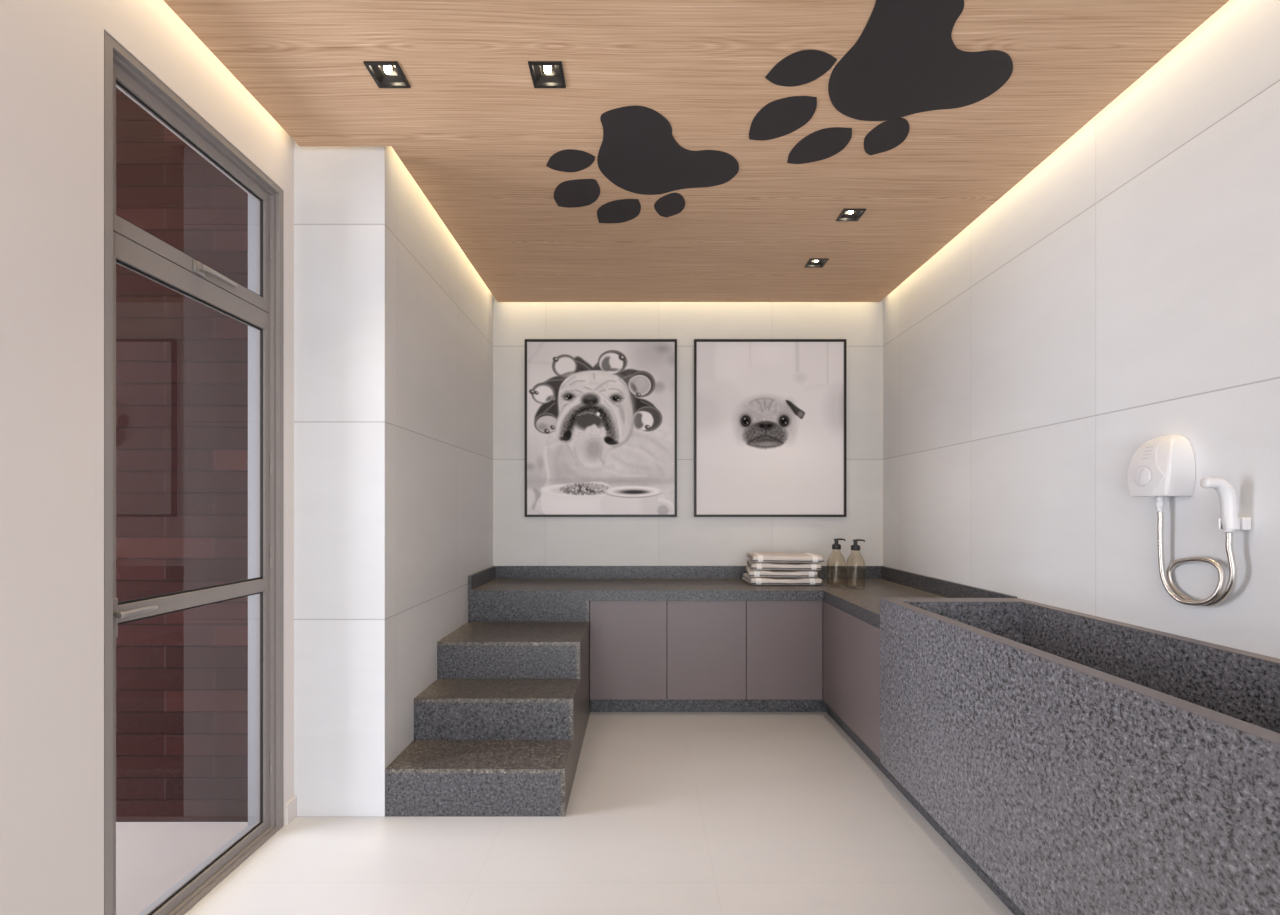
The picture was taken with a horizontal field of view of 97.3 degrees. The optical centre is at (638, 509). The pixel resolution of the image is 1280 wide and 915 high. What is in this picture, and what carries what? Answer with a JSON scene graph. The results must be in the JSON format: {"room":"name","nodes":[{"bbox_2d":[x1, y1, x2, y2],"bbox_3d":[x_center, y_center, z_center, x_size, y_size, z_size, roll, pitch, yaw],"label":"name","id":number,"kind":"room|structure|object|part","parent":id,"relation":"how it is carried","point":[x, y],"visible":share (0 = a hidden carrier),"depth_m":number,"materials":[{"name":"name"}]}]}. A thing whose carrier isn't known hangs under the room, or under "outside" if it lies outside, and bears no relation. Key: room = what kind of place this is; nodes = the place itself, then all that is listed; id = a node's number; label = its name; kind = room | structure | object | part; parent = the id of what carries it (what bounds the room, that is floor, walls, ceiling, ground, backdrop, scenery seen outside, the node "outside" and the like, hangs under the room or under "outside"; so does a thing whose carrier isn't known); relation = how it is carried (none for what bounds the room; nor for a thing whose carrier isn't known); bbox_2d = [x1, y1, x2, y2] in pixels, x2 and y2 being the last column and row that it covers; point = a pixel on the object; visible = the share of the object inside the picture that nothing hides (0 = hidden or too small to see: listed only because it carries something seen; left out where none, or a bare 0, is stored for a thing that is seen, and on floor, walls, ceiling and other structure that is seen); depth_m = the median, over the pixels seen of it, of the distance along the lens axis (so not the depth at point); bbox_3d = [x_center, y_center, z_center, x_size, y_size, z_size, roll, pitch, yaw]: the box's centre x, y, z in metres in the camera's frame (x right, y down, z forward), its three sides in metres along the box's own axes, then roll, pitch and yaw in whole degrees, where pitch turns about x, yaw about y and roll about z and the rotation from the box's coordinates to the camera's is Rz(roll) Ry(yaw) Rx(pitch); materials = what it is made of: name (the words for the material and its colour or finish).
{"room":"pet grooming room","nodes":[
{"label":"pet grooming room","id":0,"kind":"room"},
{"bbox_2d":[0,0,293,914],"bbox_3d":[-1.468,-0.256,1.113,0.141,3.000,5.727,0,0,0],"label":"wall","id":1,"kind":"structure","parent":0,"point":[52,51],"depth_m":1.36,"materials":[{"name":"paint"}]},
{"bbox_2d":[104,31,282,914],"bbox_3d":[-1.423,-0.005,1.843,0.077,2.498,0.740,0,0,0],"label":"door","id":2,"kind":"structure","parent":1,"relation":"in","point":[127,245],"depth_m":1.90,"materials":[{"name":"grey metal"}]},
{"bbox_3d":[-1.423,0.294,1.524,0.008,0.110,0.022,0,0,0],"label":"handle plate","id":3,"kind":"part","parent":2,"relation":"part of","materials":[{"name":"grey metal"}]},
{"bbox_3d":[-1.402,0.284,1.569,0.035,0.019,0.118,0,0,0],"label":"lever handle","id":4,"kind":"part","parent":2,"relation":"part of","materials":[{"name":"grey metal"}]},
{"bbox_3d":[-1.444,-0.989,1.843,0.034,0.457,0.668,0,0,0],"label":"transom sash","id":5,"kind":"part","parent":2,"relation":"part of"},
{"bbox_2d":[138,194,255,914],"bbox_3d":[-1.494,-0.006,1.843,0.089,2.500,0.744,0,0,0],"label":"trim","id":6,"kind":"structure","parent":1,"relation":"attached to","point":[251,201],"depth_m":2.21,"materials":[{"name":"grey metal"}]},
{"bbox_2d":[285,796,296,824],"bbox_3d":[-1.391,1.202,2.249,0.012,0.085,0.060,0,0,0],"label":"baseboard","id":7,"kind":"structure","parent":1,"relation":"attached to","point":[291,805],"depth_m":2.24,"materials":[{"name":"paint"}]},
{"bbox_2d":[294,141,492,816],"bbox_3d":[-1.214,-0.256,3.128,0.367,3.000,1.697,0,0,0],"label":"wall column","id":8,"kind":"structure","parent":0,"point":[393,321],"depth_m":2.28,"materials":[{"name":"tile"}]},
{"bbox_2d":[468,566,494,590],"bbox_3d":[-1.019,0.441,3.671,0.020,0.090,0.570,0,0,0],"label":"backsplash","id":9,"kind":"structure","parent":8,"relation":"attached to","point":[475,580],"depth_m":3.61,"materials":[{"name":"stone"}]},
{"bbox_2d":[116,686,1013,914],"bbox_3d":[-1.378,1.304,-0.202,6.444,0.120,8.597,0,0,0],"label":"floor","id":10,"kind":"structure","parent":0,"point":[668,813],"depth_m":2.07,"materials":[{"name":"tile"}]},
{"bbox_2d":[385,601,588,816],"bbox_3d":[-0.664,0.896,2.846,0.729,0.696,1.127,0,0,0],"label":"staircase","id":11,"kind":"structure","parent":10,"relation":"on","point":[500,730],"depth_m":2.57,"materials":[{"name":"stone"}]},
{"bbox_3d":[-0.309,0.896,2.846,0.018,0.696,1.127,0,0,0],"label":"panel","id":12,"kind":"part","parent":11,"relation":"part of","materials":[{"name":"stone"}]},
{"bbox_2d":[590,601,666,699],"bbox_3d":[-0.065,0.849,3.679,0.466,0.602,0.551,0,0,0],"label":"base cabinet","id":13,"kind":"object","parent":10,"relation":"on","point":[628,639],"visible":0.78,"depth_m":3.40,"materials":[{"name":"laminate"}]},
{"bbox_2d":[667,601,745,699],"bbox_3d":[0.409,0.849,3.679,0.478,0.602,0.551,0,0,0],"label":"base cabinet","id":14,"kind":"object","parent":10,"relation":"on","point":[706,640],"visible":0.75,"depth_m":3.40,"materials":[{"name":"laminate"}]},
{"bbox_2d":[746,601,822,699],"bbox_3d":[0.880,0.849,3.679,0.461,0.602,0.551,0,0,0],"label":"base cabinet","id":15,"kind":"object","parent":10,"relation":"on","point":[784,639],"visible":0.75,"depth_m":3.40,"materials":[{"name":"laminate"}]},
{"bbox_2d":[590,699,1024,914],"bbox_3d":[0.525,1.198,2.060,1.649,0.093,3.120,0,0,0],"label":"plinth","id":16,"kind":"object","parent":10,"relation":"on","point":[746,705],"visible":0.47,"depth_m":3.46,"materials":[{"name":"stone"}]},
{"bbox_2d":[823,601,846,723],"bbox_3d":[1.407,0.849,3.204,0.591,0.602,0.387,0,0,0],"label":"base cabinet","id":17,"kind":"object","parent":10,"relation":"on","point":[834,618],"visible":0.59,"depth_m":3.18,"materials":[{"name":"laminate"}]},
{"bbox_2d":[847,613,879,757],"bbox_3d":[1.407,0.849,2.787,0.591,0.602,0.442,0,0,0],"label":"base cabinet","id":18,"kind":"object","parent":10,"relation":"on","point":[863,638],"visible":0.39,"depth_m":2.77,"materials":[{"name":"laminate"}]},
{"bbox_2d":[880,598,1279,914],"bbox_3d":[1.411,0.775,1.531,0.625,0.749,2.062,0,0,0],"label":"tub","id":19,"kind":"object","parent":10,"relation":"on","point":[1087,764],"visible":1,"depth_m":1.53,"materials":[{"name":"stone"}]},
{"bbox_2d":[468,566,1016,627],"bbox_3d":[0.347,0.471,3.270,2.752,0.151,1.412,0,0,0],"label":"countertop","id":20,"kind":"structure","parent":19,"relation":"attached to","point":[494,583],"depth_m":3.48,"materials":[{"name":"stone"}]},
{"bbox_2d":[742,573,821,584],"bbox_3d":[0.943,0.460,3.739,0.468,0.049,0.302,0,0,2],"label":"folded towel","id":21,"kind":"object","parent":20,"relation":"on","point":[751,580],"visible":0.84,"depth_m":3.60,"materials":[{"name":"fabric"}]},
{"bbox_2d":[745,566,817,577],"bbox_3d":[0.938,0.412,3.742,0.449,0.046,0.297,0,0,3],"label":"folded towel","id":22,"kind":"object","parent":21,"relation":"on","point":[751,572],"visible":0.78,"depth_m":3.61,"materials":[{"name":"fabric"}]},
{"bbox_2d":[747,560,821,569],"bbox_3d":[0.958,0.364,3.740,0.455,0.047,0.295,0,0,4],"label":"folded towel","id":23,"kind":"object","parent":22,"relation":"on","point":[754,565],"visible":0.84,"depth_m":3.61,"materials":[{"name":"fabric"}]},
{"bbox_2d":[747,552,823,562],"bbox_3d":[0.965,0.315,3.737,0.458,0.049,0.301,0,0,4],"label":"folded towel","id":24,"kind":"object","parent":23,"relation":"on","point":[777,557],"visible":1,"depth_m":3.61,"materials":[{"name":"fabric"}]},
{"bbox_2d":[827,538,845,586],"bbox_3d":[1.258,0.334,3.585,0.113,0.304,0.112,0,0,0],"label":"soap bottle","id":25,"kind":"object","parent":20,"relation":"on","point":[835,545],"visible":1,"depth_m":3.57,"materials":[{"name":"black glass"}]},
{"bbox_2d":[846,539,864,588],"bbox_3d":[1.344,0.334,3.492,0.113,0.304,0.112,0,0,7],"label":"soap bottle","id":26,"kind":"object","parent":20,"relation":"on","point":[855,547],"visible":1,"depth_m":3.48,"materials":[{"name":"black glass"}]},
{"bbox_2d":[493,296,882,685],"bbox_3d":[0.157,-0.256,4.037,3.374,3.000,0.120,0,0,0],"label":"wall","id":27,"kind":"structure","parent":0,"point":[685,539],"depth_m":3.98,"materials":[{"name":"tile"}]},
{"bbox_2d":[525,339,676,516],"bbox_3d":[-0.268,-0.573,3.960,1.069,1.246,0.030,0,0,0],"label":"framed picture","id":28,"kind":"object","parent":27,"relation":"attached to","point":[601,414],"visible":1,"depth_m":3.96},
{"bbox_2d":[495,566,880,578],"bbox_3d":[0.347,0.441,3.966,2.752,0.090,0.020,0,0,0],"label":"backsplash","id":29,"kind":"structure","parent":27,"relation":"attached to","point":[501,572],"depth_m":3.96,"materials":[{"name":"stone"}]},
{"bbox_2d":[694,339,846,516],"bbox_3d":[0.921,-0.573,3.960,1.067,1.246,0.030,0,0,0],"label":"framed picture","id":30,"kind":"object","parent":27,"relation":"attached to","point":[770,415],"visible":1,"depth_m":3.96},
{"bbox_2d":[163,0,1228,301],"bbox_3d":[0.164,-1.466,1.188,3.041,0.025,5.497,0,0,0],"label":"ceiling panel","id":31,"kind":"object","parent":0,"point":[472,128],"visible":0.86,"depth_m":2.06,"materials":[{"name":"brown wood"}]},
{"bbox_2d":[363,61,410,87],"bbox_3d":[-0.838,-1.465,1.878,0.109,0.036,0.109,0,0,0],"label":"recessed light","id":32,"kind":"object","parent":31,"relation":"attached to","point":[386,74],"visible":0.99,"depth_m":1.89,"materials":[{"name":"metal"}]},
{"bbox_2d":[528,61,565,87],"bbox_3d":[-0.305,-1.465,1.878,0.109,0.036,0.109,0,0,0],"label":"recessed light","id":33,"kind":"object","parent":31,"relation":"attached to","point":[544,74],"visible":0.98,"depth_m":1.89,"materials":[{"name":"metal"}]},
{"bbox_2d":[546,105,738,222],"bbox_3d":[-0.037,-1.451,2.476,0.708,0.003,0.784,0,0,-39],"label":"print","id":34,"kind":"object","parent":31,"relation":"attached to","point":[639,153],"visible":1,"depth_m":2.37},
{"bbox_2d":[804,259,828,267],"bbox_3d":[1.043,-1.465,3.310,0.109,0.036,0.109,0,0,0],"label":"recessed light","id":35,"kind":"object","parent":31,"relation":"attached to","point":[812,263],"visible":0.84,"depth_m":3.34,"materials":[{"name":"metal"}]},
{"bbox_2d":[836,209,865,220],"bbox_3d":[1.042,-1.465,2.770,0.109,0.036,0.109,0,0,0],"label":"recessed light","id":36,"kind":"object","parent":31,"relation":"attached to","point":[846,214],"visible":0.88,"depth_m":2.79,"materials":[{"name":"metal"}]},
{"bbox_2d":[749,0,1012,163],"bbox_3d":[0.776,-1.451,1.972,0.732,0.003,0.803,0,0,-36],"label":"print","id":37,"kind":"object","parent":31,"relation":"attached to","point":[905,60],"visible":1,"depth_m":1.89},
{"bbox_2d":[883,0,1279,658],"bbox_3d":[1.784,-0.256,1.113,0.120,3.000,5.727,0,0,0],"label":"wall","id":38,"kind":"structure","parent":0,"point":[1123,294],"depth_m":2.04,"materials":[{"name":"tile"}]},
{"bbox_2d":[881,566,1016,597],"bbox_3d":[1.713,0.441,3.260,0.020,0.090,1.392,0,0,0],"label":"backsplash","id":39,"kind":"structure","parent":38,"relation":"attached to","point":[948,589],"depth_m":3.22,"materials":[{"name":"stone"}]},
{"bbox_2d":[1127,435,1194,510],"bbox_3d":[1.673,-0.118,1.820,0.100,0.246,0.153,0,0,0],"label":"shower","id":40,"kind":"object","parent":38,"relation":"attached to","point":[1161,467],"visible":1,"depth_m":1.77,"materials":[{"name":"white plastic"}]},
{"bbox_2d":[1157,511,1236,605],"bbox_3d":[1.688,0.149,1.709,0.047,0.290,0.246,0,0,6],"label":"shower hose","id":41,"kind":"object","parent":40,"relation":"hanging from","point":[1216,597],"visible":1,"depth_m":1.70,"materials":[{"name":"silver metal"}]},
{"bbox_2d":[1218,517,1250,529],"bbox_3d":[1.691,0.040,1.600,0.065,0.035,0.043,0,0,0],"label":"holder","id":42,"kind":"object","parent":38,"relation":"attached to","point":[1239,523],"visible":0.95,"depth_m":1.58,"materials":[{"name":"white plastic"}]},
{"bbox_2d":[1200,477,1237,531],"bbox_3d":[1.650,-0.015,1.600,0.088,0.155,0.036,0,0,0],"label":"shower","id":43,"kind":"object","parent":42,"relation":"in","point":[1226,493],"visible":0.99,"depth_m":1.59,"materials":[{"name":"white plastic"}]},
{"bbox_3d":[1.660,-0.014,1.600,0.068,0.154,0.036,0,0,0],"label":"handle","id":44,"kind":"part","parent":43,"relation":"part of","materials":[{"name":"white plastic"}]},
{"label":"outside","id":45,"kind":"structure","parent":0,"visible":0},
{"bbox_2d":[116,87,247,821],"bbox_3d":[-3.070,-0.331,2.321,3.060,3.150,0.157,0,0,0],"label":"wall","id":46,"kind":"structure","parent":45,"point":[182,362],"depth_m":2.24,"materials":[{"name":"brick"}]}
]}

